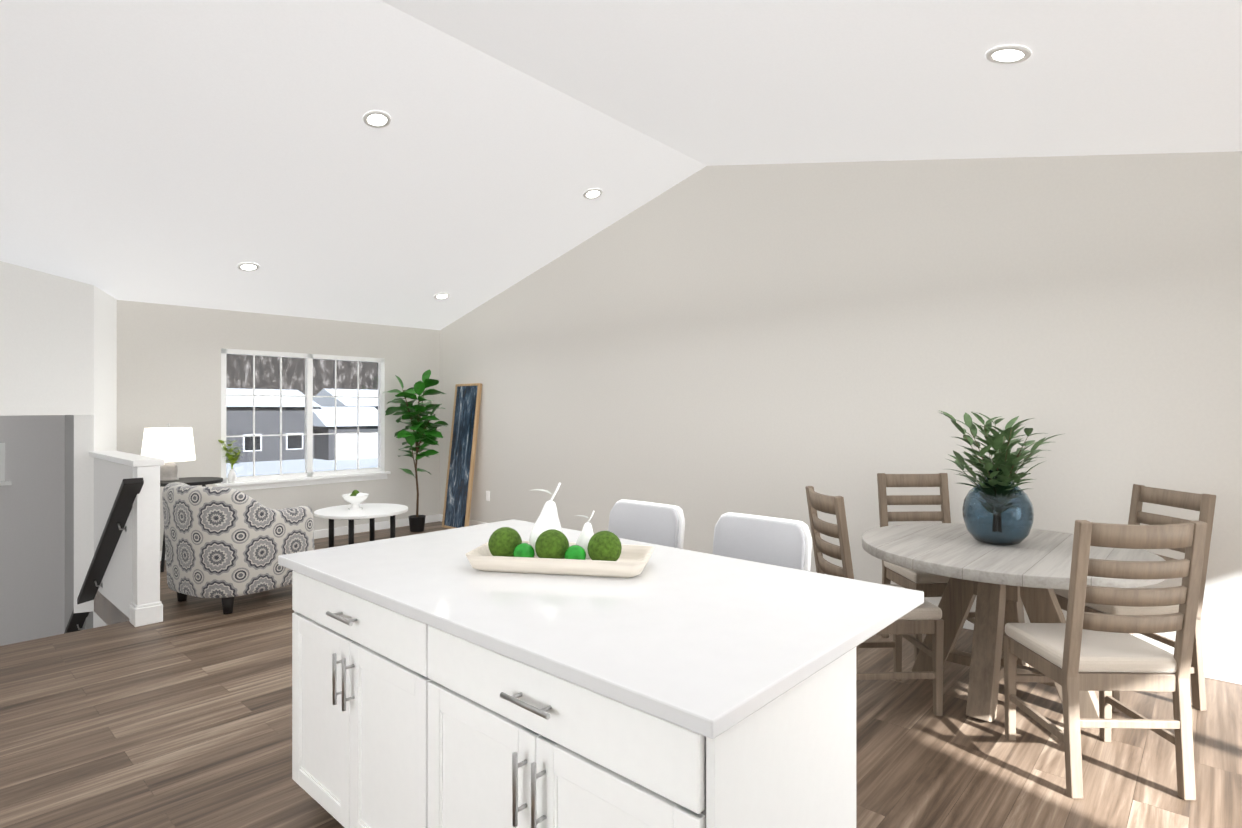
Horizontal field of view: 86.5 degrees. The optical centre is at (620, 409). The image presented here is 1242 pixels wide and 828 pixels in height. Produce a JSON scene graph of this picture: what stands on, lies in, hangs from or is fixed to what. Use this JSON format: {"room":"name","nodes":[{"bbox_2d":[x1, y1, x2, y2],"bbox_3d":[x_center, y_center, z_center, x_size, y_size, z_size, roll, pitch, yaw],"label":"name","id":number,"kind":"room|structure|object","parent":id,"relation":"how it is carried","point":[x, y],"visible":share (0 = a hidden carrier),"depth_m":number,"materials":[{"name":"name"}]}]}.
{"room":"dining room","nodes":[
{"label":"dining room","id":0,"kind":"room"},
{"bbox_2d":[0,415,63,645],"bbox_3d":[-5.838,0.991,5.906,0.160,4.020,2.460,0,0,42],"label":"wall","id":1,"kind":"structure","parent":0,"point":[37,549],"depth_m":6.16,"materials":[{"name":"paint"}]},
{"bbox_2d":[0,443,11,485],"bbox_3d":[-6.015,0.493,5.615,0.130,0.385,1.210,0,0,42],"label":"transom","id":2,"kind":"object","parent":1,"relation":"attached to","point":[2,465],"visible":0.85,"depth_m":6.02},
{"bbox_2d":[0,261,116,612],"bbox_3d":[-4.435,0.315,4.358,2.755,2.670,2.265,0,0,42],"label":"wall","id":3,"kind":"structure","parent":0,"point":[58,345],"depth_m":5.15,"materials":[{"name":"paint"}]},
{"bbox_2d":[64,415,132,631],"bbox_3d":[-4.286,0.990,5.455,2.688,4.020,0.120,0,0,42],"label":"wall","id":4,"kind":"structure","parent":0,"point":[116,590],"depth_m":5.18,"materials":[{"name":"paint"}]},
{"bbox_2d":[64,478,143,633],"bbox_3d":[-4.206,1.396,5.240,2.770,1.894,0.110,0,0,42],"label":"stair handrail","id":5,"kind":"object","parent":4,"relation":"attached to","point":[128,492],"visible":0.75,"depth_m":4.80,"materials":[{"name":"black wood"}]},
{"bbox_2d":[89,450,164,466],"bbox_3d":[-3.750,0.360,4.969,1.510,0.040,0.180,0,0,42],"label":"trim","id":6,"kind":"structure","parent":4,"relation":"on","point":[129,459],"depth_m":4.70,"materials":[{"name":"white wood"}]},
{"bbox_2d":[117,300,439,550],"bbox_3d":[-3.515,0.268,7.465,0.160,2.767,3.570,0,0,42],"label":"wall","id":7,"kind":"structure","parent":0,"point":[169,364],"depth_m":6.82,"materials":[{"name":"paint"}]},
{"bbox_2d":[160,514,438,560],"bbox_3d":[-3.508,1.404,7.343,0.014,0.095,3.360,0,0,42],"label":"baseboard","id":8,"kind":"structure","parent":7,"relation":"attached to","point":[338,531],"depth_m":7.85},
{"bbox_2d":[221,348,384,482],"bbox_3d":[-3.507,0.062,7.410,0.066,1.380,1.780,0,0,42],"label":"window","id":9,"kind":"structure","parent":7,"relation":"in","point":[309,418],"depth_m":7.38,"materials":[{"name":"clear glass"}]},
{"bbox_2d":[216,471,390,490],"bbox_3d":[-3.460,0.797,7.367,0.058,0.090,1.880,0,0,42],"label":"window sill","id":10,"kind":"structure","parent":7,"relation":"attached to","point":[263,484],"depth_m":7.30,"materials":[{"name":"white wood"}]},
{"bbox_2d":[218,440,243,482],"bbox_3d":[-4.012,0.526,6.798,0.136,0.449,0.293,0,0,42],"label":"potted plant","id":11,"kind":"object","parent":10,"relation":"on","point":[232,460],"visible":0.98,"depth_m":6.78,"materials":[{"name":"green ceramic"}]},
{"bbox_2d":[0,521,1241,827],"bbox_3d":[-1.103,1.548,2.432,10.500,0.200,7.770,0,0,42],"label":"floor","id":12,"kind":"structure","parent":0,"point":[180,717],"depth_m":2.86,"materials":[{"name":"wood"}]},
{"bbox_2d":[129,465,162,626],"bbox_3d":[-3.244,0.916,4.508,0.160,1.068,0.160,0,0,42],"label":"newel post","id":13,"kind":"object","parent":12,"relation":"on","point":[146,607],"visible":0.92,"depth_m":4.46,"materials":[{"name":"white wood"}]},
{"bbox_2d":[160,477,222,571],"bbox_3d":[-3.899,1.041,5.942,0.540,0.821,0.540,0,0,42],"label":"side table","id":14,"kind":"object","parent":12,"relation":"on","point":[196,481],"visible":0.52,"depth_m":5.89,"materials":[{"name":"black wood"}]},
{"bbox_2d":[141,423,195,481],"bbox_3d":[-4.023,0.374,5.865,0.410,0.511,0.410,0,0,42],"label":"table lamp","id":15,"kind":"object","parent":14,"relation":"on","point":[169,445],"visible":0.88,"depth_m":5.74,"materials":[{"name":"fabric"}]},
{"bbox_2d":[162,482,314,613],"bbox_3d":[-2.944,0.997,5.074,0.898,0.906,0.894,0,0,30],"label":"armchair","id":16,"kind":"object","parent":12,"relation":"on","point":[226,545],"visible":0.94,"depth_m":4.69,"materials":[{"name":"fabric"}]},
{"bbox_2d":[314,503,407,547],"bbox_3d":[-2.658,1.236,6.772,0.900,0.430,0.900,0,0,42],"label":"coffee table","id":17,"kind":"object","parent":12,"relation":"on","point":[372,511],"visible":0.83,"depth_m":6.69,"materials":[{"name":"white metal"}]},
{"bbox_2d":[342,490,368,509],"bbox_3d":[-2.721,0.920,6.762,0.260,0.201,0.260,0,0,42],"label":"decorative bowl","id":18,"kind":"object","parent":17,"relation":"on","point":[355,498],"visible":1,"depth_m":6.71,"materials":[{"name":"white ceramic"}]},
{"bbox_2d":[383,369,447,531],"bbox_3d":[-2.395,0.477,7.878,0.820,1.950,0.708,0,0,42],"label":"fiddle leaf fig","id":19,"kind":"object","parent":12,"relation":"on","point":[414,414],"visible":1,"depth_m":7.87,"materials":[{"name":"plant"}]},
{"bbox_2d":[442,383,481,528],"bbox_3d":[-1.946,0.565,8.061,0.500,1.780,0.045,0,-6,42],"label":"canvas","id":20,"kind":"object","parent":12,"relation":"on","point":[461,460],"visible":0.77,"depth_m":8.04,"materials":[{"name":"blue fabric"}]},
{"bbox_2d":[278,563,855,827],"bbox_3d":[-0.324,1.005,1.999,1.840,0.886,0.672,0,0,42],"label":"kitchen island","id":21,"kind":"object","parent":12,"relation":"on","point":[438,681],"depth_m":1.57,"materials":[{"name":"white wood"}]},
{"bbox_2d":[278,519,923,742],"bbox_3d":[-0.182,0.545,2.156,1.896,0.034,1.080,0,0,42],"label":"island countertop","id":22,"kind":"structure","parent":21,"relation":"on","point":[711,642],"depth_m":1.72,"materials":[{"name":"white stone"}]},
{"bbox_2d":[465,482,654,577],"bbox_3d":[-0.197,0.391,2.218,0.600,0.273,0.270,0,0,10],"label":"decorative tray","id":23,"kind":"object","parent":22,"relation":"on","point":[548,547],"visible":1,"depth_m":2.15,"materials":[{"name":"beige ceramic"}]},
{"bbox_2d":[608,499,684,548],"bbox_3d":[-0.025,0.958,3.134,0.470,0.985,0.568,0,0,42],"label":"stool","id":24,"kind":"object","parent":12,"relation":"on","point":[653,523],"visible":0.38,"depth_m":3.28,"materials":[{"name":"white plastic"}]},
{"bbox_2d":[712,512,811,570],"bbox_3d":[0.456,0.957,2.697,0.470,0.985,0.568,0,0,42],"label":"stool","id":25,"kind":"object","parent":12,"relation":"on","point":[783,542],"visible":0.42,"depth_m":2.84,"materials":[{"name":"white plastic"}]},
{"bbox_2d":[805,486,943,715],"bbox_3d":[1.244,0.928,3.326,0.543,1.043,0.455,0,0,-3],"label":"dining chair","id":26,"kind":"object","parent":12,"relation":"on","point":[925,617],"visible":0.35,"depth_m":3.12,"materials":[{"name":"brown wood"}]},
{"bbox_2d":[877,473,974,661],"bbox_3d":[1.897,0.929,4.044,0.455,1.043,0.543,0,0,-3],"label":"dining chair","id":27,"kind":"object","parent":12,"relation":"on","point":[930,585],"visible":0.46,"depth_m":4.24,"materials":[{"name":"brown wood"}]},
{"bbox_2d":[862,523,1165,721],"bbox_3d":[1.929,1.079,3.359,1.320,0.781,1.320,0,0,42],"label":"dining table","id":28,"kind":"object","parent":12,"relation":"on","point":[1031,571],"visible":0.75,"depth_m":3.18,"materials":[{"name":"brown wood"}]},
{"bbox_2d":[939,410,1061,545],"bbox_3d":[1.933,0.344,3.393,0.572,0.689,0.556,0,0,42],"label":"vase","id":29,"kind":"object","parent":28,"relation":"on","point":[997,509],"visible":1,"depth_m":3.31,"materials":[{"name":"blue glass"}]},
{"bbox_2d":[1004,520,1206,799],"bbox_3d":[1.909,0.928,2.643,0.455,1.043,0.543,0,0,2],"label":"dining chair","id":30,"kind":"object","parent":12,"relation":"on","point":[1104,655],"visible":1,"depth_m":2.47,"materials":[{"name":"brown wood"}]},
{"bbox_2d":[1053,484,1215,711],"bbox_3d":[2.614,0.928,3.392,0.543,1.043,0.455,0,0,-3],"label":"dining chair","id":31,"kind":"object","parent":12,"relation":"on","point":[1203,504],"visible":0.21,"depth_m":3.21,"materials":[{"name":"brown wood"}]},
{"bbox_2d":[0,0,1241,329],"bbox_3d":[-1.351,-1.545,2.660,11.170,1.592,7.770,0,0,42],"label":"ceiling","id":32,"kind":"structure","parent":0,"point":[184,152],"depth_m":4.03,"materials":[{"name":"paint"}]},
{"bbox_2d":[237,262,259,270],"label":"recessed light","id":33,"kind":"object","parent":32,"relation":"in","point":[247,266],"depth_m":5.94,"materials":[{"name":"white plastic"}]},
{"bbox_2d":[363,111,390,127],"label":"recessed light","id":34,"kind":"object","parent":32,"relation":"in","point":[375,119],"depth_m":4.34,"materials":[{"name":"white plastic"}]},
{"bbox_2d":[434,293,449,298],"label":"recessed light","id":35,"kind":"object","parent":32,"relation":"in","point":[441,295],"depth_m":7.48,"materials":[{"name":"white plastic"}]},
{"bbox_2d":[583,188,602,198],"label":"recessed light","id":36,"kind":"object","parent":32,"relation":"in","point":[594,193],"depth_m":5.86,"materials":[{"name":"white plastic"}]},
{"bbox_2d":[985,45,1030,63],"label":"recessed light","id":37,"kind":"object","parent":32,"relation":"in","point":[1008,54],"depth_m":2.86,"materials":[{"name":"white plastic"}]},
{"bbox_2d":[440,151,1241,665],"bbox_3d":[1.457,-0.295,5.249,10.500,3.890,0.160,0,0,42],"label":"wall","id":38,"kind":"structure","parent":0,"point":[704,349],"depth_m":4.78,"materials":[{"name":"paint"}]},
{"bbox_2d":[486,491,489,500],"bbox_3d":[-1.596,1.032,7.910,0.072,0.116,0.007,0,0,42],"label":"electrical outlet plate","id":39,"kind":"object","parent":38,"relation":"attached to","point":[487,495],"visible":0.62,"depth_m":7.89,"materials":[{"name":"white plastic"}]},
{"bbox_2d":[439,514,1241,684],"bbox_3d":[1.398,1.403,5.182,10.180,0.095,0.017,0,0,42],"label":"baseboard","id":40,"kind":"structure","parent":38,"relation":"attached to","point":[1225,672],"depth_m":3.54,"materials":[{"name":"white wood"}]},
{"label":"outside","id":41,"kind":"structure","parent":0,"visible":0},
{"bbox_2d":[226,458,377,477],"bbox_3d":[-63.652,4.604,84.812,191.220,0.200,200.000,0,0,42],"label":"snow","id":42,"kind":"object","parent":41,"point":[239,471],"depth_m":52.20,"materials":[{"name":"white snow"}]},
{"bbox_2d":[226,388,377,462],"bbox_3d":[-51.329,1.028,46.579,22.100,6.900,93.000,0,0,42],"label":"house","id":43,"kind":"structure","parent":42,"relation":"on","point":[321,402],"depth_m":59.46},
{"bbox_2d":[226,354,377,395],"bbox_3d":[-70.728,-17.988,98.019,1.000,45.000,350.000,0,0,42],"label":"tree","id":44,"kind":"object","parent":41,"point":[317,387],"depth_m":113.47,"materials":[{"name":"grey plant"}]}
]}

